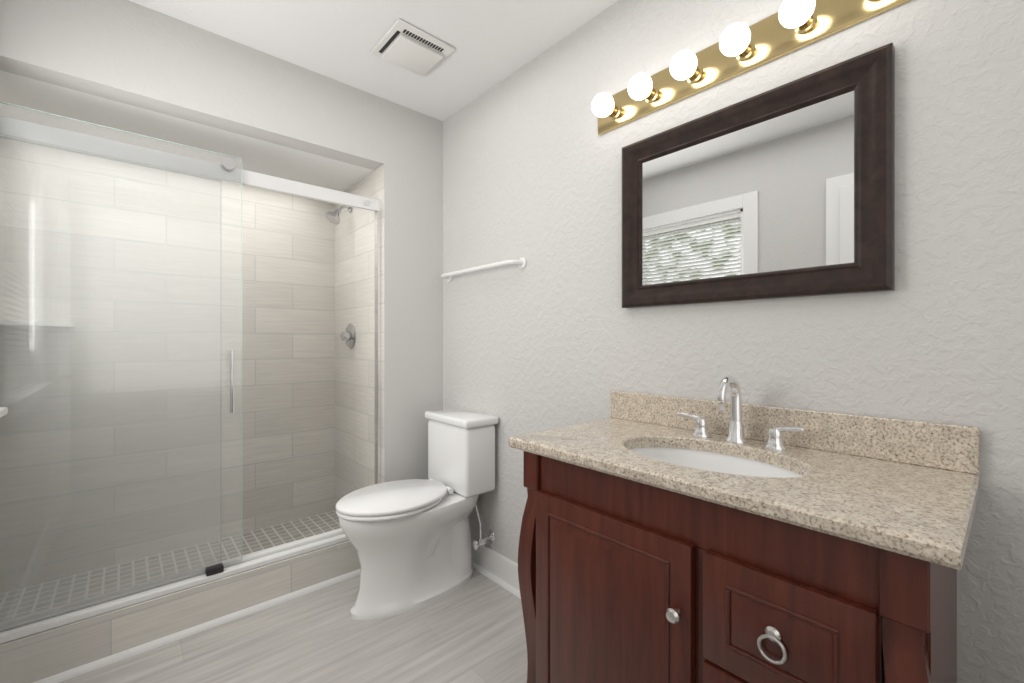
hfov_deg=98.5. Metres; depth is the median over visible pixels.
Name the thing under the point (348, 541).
sill
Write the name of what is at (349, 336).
shower valve
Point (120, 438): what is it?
wall
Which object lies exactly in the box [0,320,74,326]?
shower shelf
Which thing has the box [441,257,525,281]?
rail
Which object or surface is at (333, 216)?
shower head
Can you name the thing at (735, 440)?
faucet
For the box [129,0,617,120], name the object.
ceiling
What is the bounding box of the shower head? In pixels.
[325,206,352,224]
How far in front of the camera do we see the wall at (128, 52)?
2.03 m
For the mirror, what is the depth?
1.24 m
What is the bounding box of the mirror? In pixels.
[622,42,894,307]
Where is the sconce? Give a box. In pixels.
[592,0,910,134]
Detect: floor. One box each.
[0,510,340,621]
[59,568,527,682]
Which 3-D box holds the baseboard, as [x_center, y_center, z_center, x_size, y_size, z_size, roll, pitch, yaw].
[-0.187,1.103,1.005,1.720,0.130,2.600,0,0,-41]
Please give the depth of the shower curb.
1.71 m
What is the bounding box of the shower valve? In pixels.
[341,324,355,348]
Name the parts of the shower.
door rail glass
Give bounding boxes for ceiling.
[0,70,373,191]
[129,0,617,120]
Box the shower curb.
[0,542,360,682]
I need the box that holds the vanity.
[508,375,979,682]
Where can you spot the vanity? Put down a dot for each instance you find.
(663, 539)
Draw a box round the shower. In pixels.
[0,102,380,643]
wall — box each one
[0,0,442,481]
[0,137,334,592]
[335,164,384,510]
[443,0,1023,682]
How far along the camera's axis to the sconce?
1.28 m
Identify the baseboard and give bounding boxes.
[33,538,520,682]
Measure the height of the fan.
0.027 m
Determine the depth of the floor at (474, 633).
1.69 m
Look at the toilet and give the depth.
2.01 m
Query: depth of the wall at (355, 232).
2.57 m
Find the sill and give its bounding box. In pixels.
[0,540,349,647]
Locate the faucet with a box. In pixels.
[676,375,804,449]
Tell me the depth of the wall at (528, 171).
1.29 m
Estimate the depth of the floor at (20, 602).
2.13 m
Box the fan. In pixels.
[371,19,455,76]
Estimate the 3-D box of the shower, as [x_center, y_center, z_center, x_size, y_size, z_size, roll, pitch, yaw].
[-1.253,0.101,1.850,1.489,1.786,0.123,0,0,-41]
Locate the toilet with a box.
[336,408,497,620]
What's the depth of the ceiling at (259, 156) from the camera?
1.97 m

